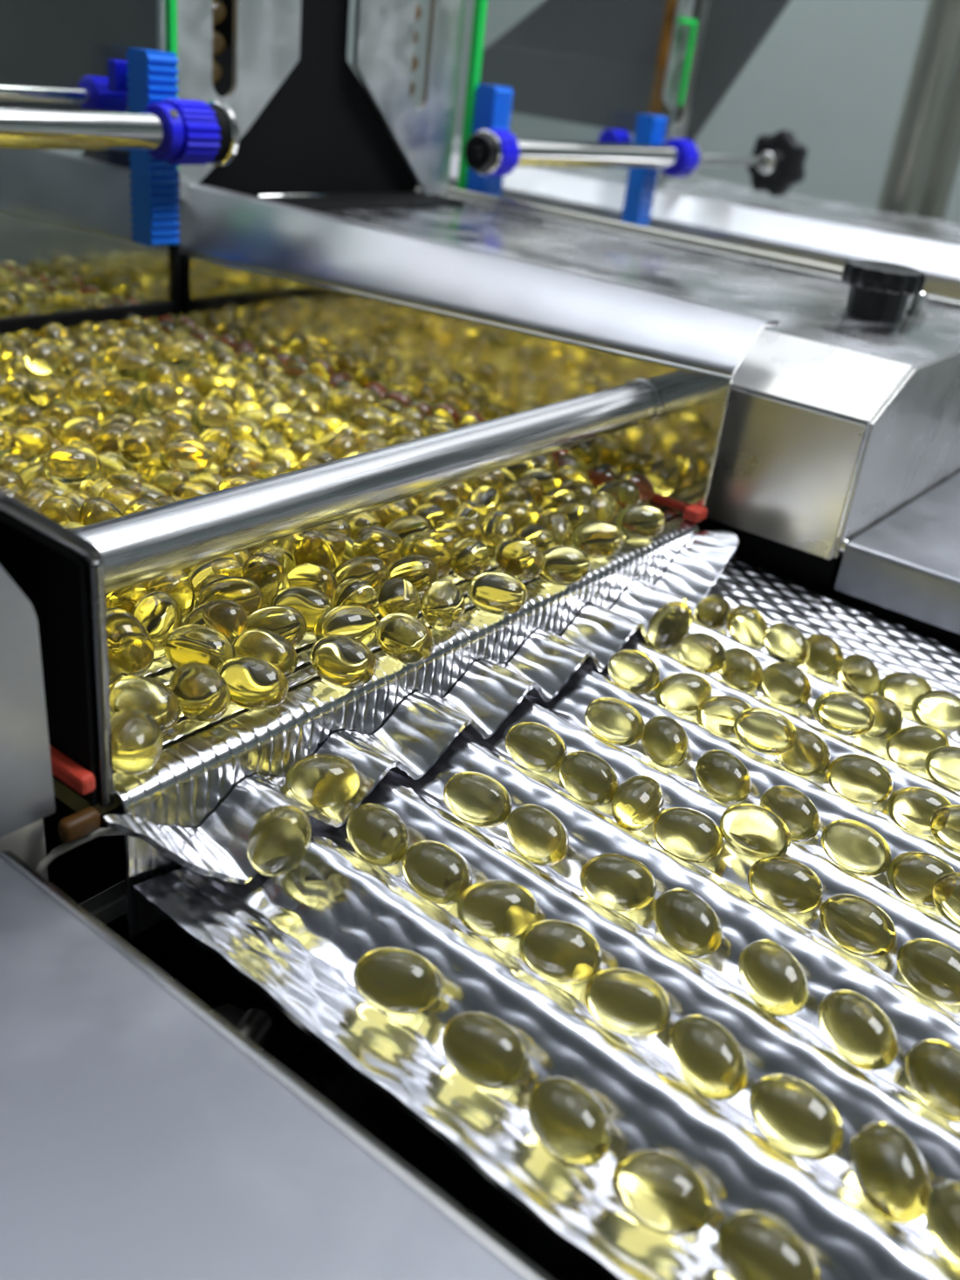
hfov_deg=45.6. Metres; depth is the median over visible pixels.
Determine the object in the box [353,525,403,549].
capsule
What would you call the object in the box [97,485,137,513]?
capsule
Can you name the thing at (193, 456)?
capsule
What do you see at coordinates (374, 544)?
capsule
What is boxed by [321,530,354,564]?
capsule
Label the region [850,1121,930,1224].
capsule
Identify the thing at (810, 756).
capsule
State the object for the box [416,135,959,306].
rail
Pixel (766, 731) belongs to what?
capsule
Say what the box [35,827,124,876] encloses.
cable
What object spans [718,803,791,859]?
capsule
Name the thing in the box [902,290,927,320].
bolt
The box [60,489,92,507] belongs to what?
capsule
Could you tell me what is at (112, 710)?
capsule
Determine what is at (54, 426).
capsule
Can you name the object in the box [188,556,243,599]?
capsule
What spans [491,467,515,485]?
capsule
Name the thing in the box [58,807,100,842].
pad
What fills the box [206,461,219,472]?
capsule
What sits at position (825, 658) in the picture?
capsule
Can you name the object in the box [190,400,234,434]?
capsule
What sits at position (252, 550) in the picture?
capsule
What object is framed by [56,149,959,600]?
cover
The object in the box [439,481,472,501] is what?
capsule
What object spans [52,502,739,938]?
metal strip
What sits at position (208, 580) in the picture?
capsule
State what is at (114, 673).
capsule
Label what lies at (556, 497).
capsule
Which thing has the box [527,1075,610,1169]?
capsule
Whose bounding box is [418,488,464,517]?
capsule
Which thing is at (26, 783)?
panel
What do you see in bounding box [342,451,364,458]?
capsule
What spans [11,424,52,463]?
capsule
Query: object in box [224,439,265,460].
capsule
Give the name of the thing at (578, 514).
capsule
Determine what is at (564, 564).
capsule
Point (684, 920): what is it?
capsule
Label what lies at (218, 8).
capsule
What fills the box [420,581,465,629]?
capsule
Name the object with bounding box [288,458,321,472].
capsule
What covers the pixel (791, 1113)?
capsule
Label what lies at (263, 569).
capsule
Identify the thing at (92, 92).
shaft
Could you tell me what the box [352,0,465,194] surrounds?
plate
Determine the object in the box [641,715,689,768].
capsule
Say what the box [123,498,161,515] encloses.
capsule
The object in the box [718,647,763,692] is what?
capsule
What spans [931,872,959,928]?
capsule
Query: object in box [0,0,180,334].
guard panel frame
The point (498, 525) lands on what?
capsule
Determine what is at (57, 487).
capsule
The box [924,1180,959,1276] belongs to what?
capsule
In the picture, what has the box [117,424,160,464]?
capsule
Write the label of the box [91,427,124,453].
capsule
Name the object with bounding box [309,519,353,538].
capsule
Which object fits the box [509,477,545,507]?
capsule
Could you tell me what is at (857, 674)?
capsule
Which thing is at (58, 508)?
capsule
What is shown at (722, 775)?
capsule
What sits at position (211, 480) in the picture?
capsule
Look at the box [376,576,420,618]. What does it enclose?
capsule
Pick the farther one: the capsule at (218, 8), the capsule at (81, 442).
the capsule at (218, 8)
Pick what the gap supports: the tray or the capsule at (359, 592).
the tray
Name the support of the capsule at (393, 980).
on the tray
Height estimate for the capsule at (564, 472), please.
0.011 m
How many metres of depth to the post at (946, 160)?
0.96 m
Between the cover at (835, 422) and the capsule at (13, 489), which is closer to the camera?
the capsule at (13, 489)
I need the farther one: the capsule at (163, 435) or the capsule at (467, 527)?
the capsule at (163, 435)
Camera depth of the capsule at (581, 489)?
0.32 m
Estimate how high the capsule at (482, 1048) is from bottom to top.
0.010 m
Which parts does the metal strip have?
cross bracket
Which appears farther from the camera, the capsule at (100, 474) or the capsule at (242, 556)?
the capsule at (100, 474)
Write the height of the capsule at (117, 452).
0.011 m
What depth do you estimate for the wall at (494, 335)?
0.39 m
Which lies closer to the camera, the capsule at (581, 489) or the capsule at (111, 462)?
the capsule at (111, 462)
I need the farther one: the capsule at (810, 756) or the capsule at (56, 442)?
the capsule at (56, 442)
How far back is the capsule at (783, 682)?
0.28 m
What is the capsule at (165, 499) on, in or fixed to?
on the metal strip
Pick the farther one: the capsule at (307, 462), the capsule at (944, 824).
the capsule at (307, 462)
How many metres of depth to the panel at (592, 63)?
0.74 m
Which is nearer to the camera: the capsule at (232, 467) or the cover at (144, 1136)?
the cover at (144, 1136)
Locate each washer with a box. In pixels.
[205,103,230,162]
[474,130,501,174]
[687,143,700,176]
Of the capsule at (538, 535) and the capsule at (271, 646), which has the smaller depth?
the capsule at (271, 646)
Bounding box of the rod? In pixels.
[416,183,842,275]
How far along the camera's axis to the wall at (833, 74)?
3.50 m
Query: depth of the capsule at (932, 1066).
0.18 m
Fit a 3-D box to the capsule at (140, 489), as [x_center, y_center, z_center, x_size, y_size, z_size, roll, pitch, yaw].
[-0.083,-0.034,0.286,0.014,0.011,0.010,2,27,-9]
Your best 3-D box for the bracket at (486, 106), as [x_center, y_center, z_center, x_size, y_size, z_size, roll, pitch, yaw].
[0.062,-0.276,0.625,0.017,0.138,0.207,25,32,31]
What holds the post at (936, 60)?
on the floor
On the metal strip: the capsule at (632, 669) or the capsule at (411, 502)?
the capsule at (411, 502)
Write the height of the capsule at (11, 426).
0.011 m
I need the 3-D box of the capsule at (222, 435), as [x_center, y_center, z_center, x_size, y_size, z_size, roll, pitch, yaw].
[-0.076,-0.054,0.325,0.012,0.013,0.010,-4,29,-21]
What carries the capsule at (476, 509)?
on the metal strip
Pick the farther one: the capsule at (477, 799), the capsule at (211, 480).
the capsule at (211, 480)
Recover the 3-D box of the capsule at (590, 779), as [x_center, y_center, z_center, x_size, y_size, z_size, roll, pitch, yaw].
[0.022,0.029,0.235,0.010,0.010,0.014,-18,36,-40]
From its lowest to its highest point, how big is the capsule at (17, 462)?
0.011 m
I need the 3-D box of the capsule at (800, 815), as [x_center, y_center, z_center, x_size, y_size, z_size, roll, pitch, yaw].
[0.064,0.036,0.235,0.010,0.010,0.014,-8,31,-27]
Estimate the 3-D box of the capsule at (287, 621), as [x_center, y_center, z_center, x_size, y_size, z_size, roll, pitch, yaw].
[-0.042,-0.002,0.234,0.014,0.011,0.010,2,27,-10]
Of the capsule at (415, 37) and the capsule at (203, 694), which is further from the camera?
the capsule at (415, 37)
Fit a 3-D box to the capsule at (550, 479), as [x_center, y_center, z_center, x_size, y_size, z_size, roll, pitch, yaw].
[0.017,-0.045,0.332,0.014,0.011,0.010,17,29,18]
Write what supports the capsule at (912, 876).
on the tray
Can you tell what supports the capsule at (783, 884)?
on the tray
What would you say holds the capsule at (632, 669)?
on the tray
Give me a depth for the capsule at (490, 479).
0.32 m
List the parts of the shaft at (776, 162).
rod, extension rod, star knob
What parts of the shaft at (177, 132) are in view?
rod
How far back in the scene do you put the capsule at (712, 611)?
0.31 m
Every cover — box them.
[0,850,551,1279]
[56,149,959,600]
[834,472,959,650]
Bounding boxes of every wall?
[0,148,778,522]
[453,0,959,223]
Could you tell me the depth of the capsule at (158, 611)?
0.22 m
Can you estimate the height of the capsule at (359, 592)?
0.012 m
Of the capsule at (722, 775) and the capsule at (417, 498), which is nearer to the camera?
the capsule at (722, 775)
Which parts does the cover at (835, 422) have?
under panel, panel, bevel panel, stem, clamp knob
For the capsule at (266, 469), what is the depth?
0.30 m
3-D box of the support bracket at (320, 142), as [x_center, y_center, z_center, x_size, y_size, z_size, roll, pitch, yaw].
[-0.084,-0.260,0.490,0.105,0.126,0.146,25,32,31]
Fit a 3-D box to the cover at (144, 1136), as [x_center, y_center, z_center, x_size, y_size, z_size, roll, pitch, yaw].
[-0.003,0.168,-0.039,0.422,0.034,0.308,25,32,31]
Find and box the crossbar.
[69,378,660,594]
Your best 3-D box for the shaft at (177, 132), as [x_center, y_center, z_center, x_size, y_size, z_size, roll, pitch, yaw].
[-0.176,-0.141,0.310,0.021,0.021,0.270,25,32,31]
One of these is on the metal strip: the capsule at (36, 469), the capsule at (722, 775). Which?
the capsule at (36, 469)
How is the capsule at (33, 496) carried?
on the metal strip
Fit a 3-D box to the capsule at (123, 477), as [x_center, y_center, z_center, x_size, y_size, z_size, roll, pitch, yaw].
[-0.091,-0.039,0.294,0.010,0.011,0.014,-18,36,-40]
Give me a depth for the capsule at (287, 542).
0.27 m
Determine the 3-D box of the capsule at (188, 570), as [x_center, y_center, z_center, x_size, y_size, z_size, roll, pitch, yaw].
[-0.067,-0.017,0.257,0.010,0.011,0.013,-9,31,-28]
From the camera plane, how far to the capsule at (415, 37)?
0.52 m
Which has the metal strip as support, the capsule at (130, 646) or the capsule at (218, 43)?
the capsule at (130, 646)
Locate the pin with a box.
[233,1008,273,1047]
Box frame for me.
[0,490,114,807]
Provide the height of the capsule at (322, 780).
0.010 m
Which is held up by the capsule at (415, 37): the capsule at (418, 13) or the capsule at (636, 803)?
the capsule at (418, 13)
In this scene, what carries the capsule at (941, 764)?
on the tray
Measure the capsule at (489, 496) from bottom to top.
0.011 m
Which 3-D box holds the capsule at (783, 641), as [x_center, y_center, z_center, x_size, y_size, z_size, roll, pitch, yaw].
[0.080,0.001,0.298,0.010,0.010,0.014,-7,30,-25]
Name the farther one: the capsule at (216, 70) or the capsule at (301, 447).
the capsule at (216, 70)
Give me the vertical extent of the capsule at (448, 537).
0.011 m
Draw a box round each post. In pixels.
[876,0,959,215]
[917,61,959,219]
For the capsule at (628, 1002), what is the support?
on the tray
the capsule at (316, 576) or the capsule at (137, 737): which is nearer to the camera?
the capsule at (137, 737)
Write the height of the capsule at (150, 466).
0.013 m
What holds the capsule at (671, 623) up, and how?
on the tray
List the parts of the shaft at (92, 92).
rod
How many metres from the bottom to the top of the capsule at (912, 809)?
0.010 m
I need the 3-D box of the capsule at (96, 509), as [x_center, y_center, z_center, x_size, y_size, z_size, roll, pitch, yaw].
[-0.088,-0.027,0.269,0.010,0.013,0.011,27,33,34]
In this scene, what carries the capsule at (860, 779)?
on the tray
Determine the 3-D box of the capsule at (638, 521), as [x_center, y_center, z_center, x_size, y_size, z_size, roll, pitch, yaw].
[0.044,-0.033,0.314,0.014,0.010,0.010,-4,29,-21]
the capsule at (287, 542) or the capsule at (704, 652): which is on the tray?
the capsule at (704, 652)
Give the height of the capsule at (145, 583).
0.012 m
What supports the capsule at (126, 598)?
on the metal strip
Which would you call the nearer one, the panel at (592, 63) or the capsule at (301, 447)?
the capsule at (301, 447)
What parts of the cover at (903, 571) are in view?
under panel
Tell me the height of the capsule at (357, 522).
0.011 m
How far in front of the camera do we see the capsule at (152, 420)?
0.33 m
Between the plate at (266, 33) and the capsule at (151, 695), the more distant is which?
the plate at (266, 33)
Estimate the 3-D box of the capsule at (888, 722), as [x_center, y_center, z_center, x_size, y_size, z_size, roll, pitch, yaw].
[0.094,0.018,0.270,0.010,0.010,0.014,3,27,-8]
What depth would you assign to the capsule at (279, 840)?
0.19 m
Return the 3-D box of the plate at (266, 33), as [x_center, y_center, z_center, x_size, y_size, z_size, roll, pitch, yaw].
[-0.102,-0.234,0.445,0.018,0.115,0.069,25,32,31]
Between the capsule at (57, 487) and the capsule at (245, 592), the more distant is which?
the capsule at (57, 487)
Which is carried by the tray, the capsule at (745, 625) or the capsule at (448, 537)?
the capsule at (745, 625)
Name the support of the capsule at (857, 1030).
on the tray
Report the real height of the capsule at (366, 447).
0.011 m
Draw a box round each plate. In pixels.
[156,0,301,199]
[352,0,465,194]
[648,0,709,189]
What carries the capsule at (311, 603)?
on the metal strip
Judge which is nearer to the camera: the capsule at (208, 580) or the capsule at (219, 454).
the capsule at (208, 580)
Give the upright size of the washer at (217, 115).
0.019 m
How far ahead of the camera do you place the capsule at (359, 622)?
0.23 m
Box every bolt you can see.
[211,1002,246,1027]
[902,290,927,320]
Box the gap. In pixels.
[43,806,612,1279]
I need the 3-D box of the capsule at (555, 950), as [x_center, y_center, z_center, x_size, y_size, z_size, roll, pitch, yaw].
[0.013,0.052,0.190,0.014,0.010,0.010,14,28,13]
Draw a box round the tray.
[132,556,959,1279]
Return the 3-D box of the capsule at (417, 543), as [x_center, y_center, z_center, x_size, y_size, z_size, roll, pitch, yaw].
[-0.013,-0.020,0.271,0.013,0.012,0.010,-5,29,-22]
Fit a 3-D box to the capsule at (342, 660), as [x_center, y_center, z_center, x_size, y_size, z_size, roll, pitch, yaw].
[-0.027,0.004,0.226,0.014,0.010,0.010,17,29,18]
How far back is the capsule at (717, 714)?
0.26 m
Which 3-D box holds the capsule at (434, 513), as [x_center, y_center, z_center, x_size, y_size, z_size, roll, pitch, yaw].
[-0.013,-0.030,0.297,0.010,0.011,0.014,-2,28,-16]
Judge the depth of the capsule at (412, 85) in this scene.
0.53 m
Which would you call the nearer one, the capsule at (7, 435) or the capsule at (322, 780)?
the capsule at (322, 780)
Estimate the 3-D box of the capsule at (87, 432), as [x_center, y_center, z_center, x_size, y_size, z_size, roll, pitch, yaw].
[-0.111,-0.054,0.316,0.012,0.012,0.010,-7,30,-26]
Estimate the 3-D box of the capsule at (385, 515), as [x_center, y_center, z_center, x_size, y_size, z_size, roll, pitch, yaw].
[-0.024,-0.030,0.293,0.013,0.011,0.010,7,27,0]
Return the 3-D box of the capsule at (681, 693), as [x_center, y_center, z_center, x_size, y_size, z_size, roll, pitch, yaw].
[0.048,0.013,0.271,0.014,0.010,0.010,1,28,-12]
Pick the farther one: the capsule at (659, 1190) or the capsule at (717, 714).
the capsule at (717, 714)
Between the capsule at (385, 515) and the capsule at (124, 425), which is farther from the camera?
the capsule at (124, 425)
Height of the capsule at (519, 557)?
0.010 m
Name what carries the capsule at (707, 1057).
on the tray
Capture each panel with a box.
[0,565,55,880]
[479,0,790,142]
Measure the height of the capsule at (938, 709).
0.010 m
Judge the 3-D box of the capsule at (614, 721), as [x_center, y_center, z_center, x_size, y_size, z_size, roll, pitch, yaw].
[0.030,0.018,0.252,0.014,0.010,0.010,21,30,26]
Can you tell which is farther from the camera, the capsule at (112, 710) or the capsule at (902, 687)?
the capsule at (902, 687)
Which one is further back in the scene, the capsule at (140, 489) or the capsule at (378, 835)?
the capsule at (140, 489)
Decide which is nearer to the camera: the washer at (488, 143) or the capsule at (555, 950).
the capsule at (555, 950)
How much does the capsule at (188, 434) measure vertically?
0.013 m
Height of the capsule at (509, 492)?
0.011 m
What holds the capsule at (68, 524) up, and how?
on the metal strip
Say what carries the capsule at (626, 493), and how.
on the metal strip
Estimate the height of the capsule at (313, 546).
0.014 m
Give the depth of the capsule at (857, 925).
0.20 m
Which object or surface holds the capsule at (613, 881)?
on the tray
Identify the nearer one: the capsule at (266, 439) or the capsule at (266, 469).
the capsule at (266, 469)
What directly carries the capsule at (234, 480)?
on the capsule
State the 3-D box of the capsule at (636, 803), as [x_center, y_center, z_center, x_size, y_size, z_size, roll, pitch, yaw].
[0.032,0.033,0.229,0.010,0.010,0.014,16,28,16]
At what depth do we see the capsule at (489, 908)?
0.19 m
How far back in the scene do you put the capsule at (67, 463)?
0.28 m
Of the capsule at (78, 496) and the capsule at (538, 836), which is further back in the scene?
the capsule at (78, 496)
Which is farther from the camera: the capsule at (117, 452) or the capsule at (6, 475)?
the capsule at (117, 452)
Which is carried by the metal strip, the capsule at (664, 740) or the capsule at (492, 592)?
the capsule at (492, 592)
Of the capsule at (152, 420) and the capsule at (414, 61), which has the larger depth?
the capsule at (414, 61)
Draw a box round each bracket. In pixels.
[80,0,464,210]
[456,0,698,225]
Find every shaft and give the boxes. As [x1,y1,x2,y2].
[0,75,128,110]
[0,98,239,165]
[464,129,807,196]
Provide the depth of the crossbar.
0.24 m
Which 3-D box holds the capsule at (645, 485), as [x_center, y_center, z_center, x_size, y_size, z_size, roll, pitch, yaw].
[0.046,-0.045,0.339,0.014,0.011,0.010,-11,32,-31]
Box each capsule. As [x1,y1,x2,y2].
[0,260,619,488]
[0,420,16,429]
[0,422,15,456]
[0,452,32,473]
[0,469,24,488]
[0,482,24,499]
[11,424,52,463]
[17,485,54,511]
[18,462,67,485]
[22,476,71,495]
[30,415,65,439]
[31,437,62,464]
[34,452,46,463]
[38,494,80,523]
[41,444,100,484]
[57,520,84,528]
[58,421,100,444]
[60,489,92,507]
[67,467,105,489]
[68,439,98,454]
[78,476,113,497]
[79,496,123,525]
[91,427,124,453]
[96,451,136,478]
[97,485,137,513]
[98,420,131,432]
[105,582,147,613]
[105,607,154,676]
[106,469,147,486]
[108,659,123,689]
[109,675,180,732]
[109,705,115,717]
[110,707,163,775]
[116,449,139,469]
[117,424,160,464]
[123,482,167,499]
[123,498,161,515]
[130,590,182,658]
[134,415,170,435]
[136,450,164,482]
[141,580,148,588]
[145,569,194,623]
[147,467,191,494]
[150,425,169,450]
[152,494,184,505]
[158,438,212,477]
[163,429,201,445]
[164,623,235,670]
[168,425,200,437]
[169,662,230,722]
[171,481,214,499]
[182,564,198,574]
[182,598,247,643]
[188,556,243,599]
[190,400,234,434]
[190,472,223,491]
[194,576,263,616]
[198,574,262,608]
[199,425,233,448]
[201,440,227,465]
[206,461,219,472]
[212,0,225,25]
[212,30,225,55]
[212,60,221,84]
[216,474,260,491]
[217,459,254,478]
[218,656,288,711]
[221,548,251,565]
[222,451,264,472]
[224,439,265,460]
[226,421,256,444]
[232,629,297,677]
[241,552,290,608]
[245,604,306,646]
[246,805,311,876]
[248,540,274,554]
[252,546,295,573]
[253,461,287,479]
[255,430,288,452]
[263,444,298,472]
[270,586,335,633]
[273,532,300,554]
[285,753,360,807]
[287,438,322,461]
[287,562,336,599]
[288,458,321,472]
[292,529,339,572]
[301,450,336,463]
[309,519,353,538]
[309,634,376,688]
[314,603,377,645]
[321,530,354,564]
[322,433,358,459]
[332,555,389,592]
[332,578,378,615]
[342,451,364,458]
[342,511,379,539]
[346,803,410,867]
[351,531,402,567]
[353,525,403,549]
[353,946,440,1014]
[358,442,384,451]
[366,500,413,527]
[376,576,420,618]
[376,612,434,664]
[384,515,432,539]
[388,554,438,595]
[399,497,419,512]
[399,532,451,580]
[402,840,472,904]
[410,54,417,73]
[410,80,414,96]
[411,492,424,503]
[412,503,449,528]
[413,28,417,45]
[415,2,421,21]
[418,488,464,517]
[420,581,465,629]
[424,527,461,552]
[435,516,484,541]
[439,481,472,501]
[441,1011,529,1089]
[443,771,512,828]
[448,499,488,523]
[449,538,490,579]
[456,879,537,938]
[465,472,505,492]
[466,485,501,513]
[466,571,527,615]
[480,510,517,558]
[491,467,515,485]
[494,499,539,531]
[494,537,544,580]
[498,484,537,512]
[504,721,567,772]
[505,458,541,479]
[506,803,568,866]
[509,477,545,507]
[514,524,554,551]
[518,919,602,983]
[520,467,561,493]
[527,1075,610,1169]
[534,508,572,546]
[538,545,590,585]
[540,487,578,512]
[554,465,593,486]
[554,502,595,532]
[557,478,597,502]
[559,750,618,806]
[570,520,622,559]
[579,492,617,523]
[579,853,656,911]
[583,967,671,1037]
[584,697,644,746]
[595,479,640,514]
[608,649,660,695]
[611,774,663,831]
[611,1148,713,1237]
[615,503,664,540]
[616,471,654,504]
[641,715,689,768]
[646,601,692,650]
[652,807,723,862]
[653,888,722,958]
[654,672,711,714]
[668,1014,747,1101]
[678,632,726,674]
[694,594,731,631]
[695,695,751,739]
[695,749,752,804]
[716,1210,820,1279]
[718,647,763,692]
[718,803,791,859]
[726,605,767,650]
[733,707,797,755]
[738,938,807,1018]
[747,855,823,913]
[748,1074,843,1160]
[759,785,820,841]
[761,662,811,708]
[763,622,809,666]
[774,726,830,777]
[804,634,843,676]
[812,691,875,736]
[817,989,897,1070]
[819,893,896,958]
[821,819,891,876]
[826,753,892,804]
[837,654,880,697]
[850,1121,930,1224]
[862,694,903,739]
[876,671,931,711]
[885,725,950,768]
[885,851,955,908]
[886,787,951,835]
[896,937,959,1006]
[904,1038,959,1123]
[910,690,959,733]
[924,746,959,793]
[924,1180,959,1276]
[929,804,959,854]
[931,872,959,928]
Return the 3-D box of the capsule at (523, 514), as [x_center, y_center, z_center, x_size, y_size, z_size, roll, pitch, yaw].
[0.010,-0.032,0.305,0.014,0.011,0.010,-6,30,-24]
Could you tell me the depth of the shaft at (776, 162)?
0.64 m
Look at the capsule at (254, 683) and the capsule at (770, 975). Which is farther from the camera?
the capsule at (254, 683)
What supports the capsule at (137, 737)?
on the metal strip
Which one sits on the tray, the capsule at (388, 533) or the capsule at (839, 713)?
the capsule at (839, 713)
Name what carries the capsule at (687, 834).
on the tray
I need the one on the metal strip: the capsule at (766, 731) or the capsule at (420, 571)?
the capsule at (420, 571)
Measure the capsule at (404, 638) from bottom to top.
0.010 m
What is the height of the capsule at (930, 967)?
0.010 m
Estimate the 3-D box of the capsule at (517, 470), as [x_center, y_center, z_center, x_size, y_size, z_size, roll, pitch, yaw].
[0.012,-0.050,0.340,0.014,0.011,0.010,16,28,17]
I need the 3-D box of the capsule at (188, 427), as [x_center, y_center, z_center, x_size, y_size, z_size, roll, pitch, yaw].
[-0.085,-0.056,0.328,0.010,0.011,0.014,25,32,31]
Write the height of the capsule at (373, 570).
0.011 m
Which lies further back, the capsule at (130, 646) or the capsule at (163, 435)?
the capsule at (163, 435)
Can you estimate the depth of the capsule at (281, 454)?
0.32 m
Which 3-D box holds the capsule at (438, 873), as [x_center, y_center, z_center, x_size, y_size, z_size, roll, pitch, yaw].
[-0.008,0.041,0.203,0.014,0.010,0.010,29,34,36]
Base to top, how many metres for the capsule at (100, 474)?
0.011 m
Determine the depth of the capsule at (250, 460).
0.31 m
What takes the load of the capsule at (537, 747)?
on the tray
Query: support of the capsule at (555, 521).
on the metal strip
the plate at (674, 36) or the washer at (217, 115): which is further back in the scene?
the plate at (674, 36)
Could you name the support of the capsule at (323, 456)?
on the metal strip
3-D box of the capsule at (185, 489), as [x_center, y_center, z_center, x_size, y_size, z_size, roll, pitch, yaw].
[-0.072,-0.035,0.290,0.013,0.011,0.010,-6,30,-24]
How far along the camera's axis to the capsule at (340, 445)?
0.33 m
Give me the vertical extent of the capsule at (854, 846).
0.010 m
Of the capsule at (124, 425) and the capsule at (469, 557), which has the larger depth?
the capsule at (124, 425)
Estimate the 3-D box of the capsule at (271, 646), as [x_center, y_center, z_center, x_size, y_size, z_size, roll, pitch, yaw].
[-0.042,0.003,0.224,0.014,0.010,0.010,17,29,19]
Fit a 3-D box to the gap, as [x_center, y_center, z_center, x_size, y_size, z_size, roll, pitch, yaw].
[-0.080,0.350,0.657,1.140,0.855,1.100,25,32,31]
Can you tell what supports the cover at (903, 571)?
on the gap
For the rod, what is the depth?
0.51 m
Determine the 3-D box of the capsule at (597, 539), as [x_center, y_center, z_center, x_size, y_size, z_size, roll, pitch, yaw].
[0.030,-0.026,0.299,0.014,0.010,0.010,-3,29,-19]
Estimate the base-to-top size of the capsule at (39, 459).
0.011 m
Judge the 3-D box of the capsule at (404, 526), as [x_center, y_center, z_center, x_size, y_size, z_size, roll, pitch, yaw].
[-0.018,-0.026,0.286,0.014,0.011,0.010,1,28,-12]
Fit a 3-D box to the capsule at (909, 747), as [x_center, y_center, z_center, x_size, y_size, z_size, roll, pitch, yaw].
[0.101,0.025,0.264,0.014,0.011,0.010,16,28,17]
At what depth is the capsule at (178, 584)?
0.24 m
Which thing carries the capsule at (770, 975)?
on the tray
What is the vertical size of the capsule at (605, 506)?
0.010 m
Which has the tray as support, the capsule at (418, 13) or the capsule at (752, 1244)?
the capsule at (752, 1244)
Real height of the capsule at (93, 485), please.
0.010 m
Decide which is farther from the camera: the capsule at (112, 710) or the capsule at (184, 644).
the capsule at (184, 644)
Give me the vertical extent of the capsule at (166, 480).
0.012 m
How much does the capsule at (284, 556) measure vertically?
0.011 m

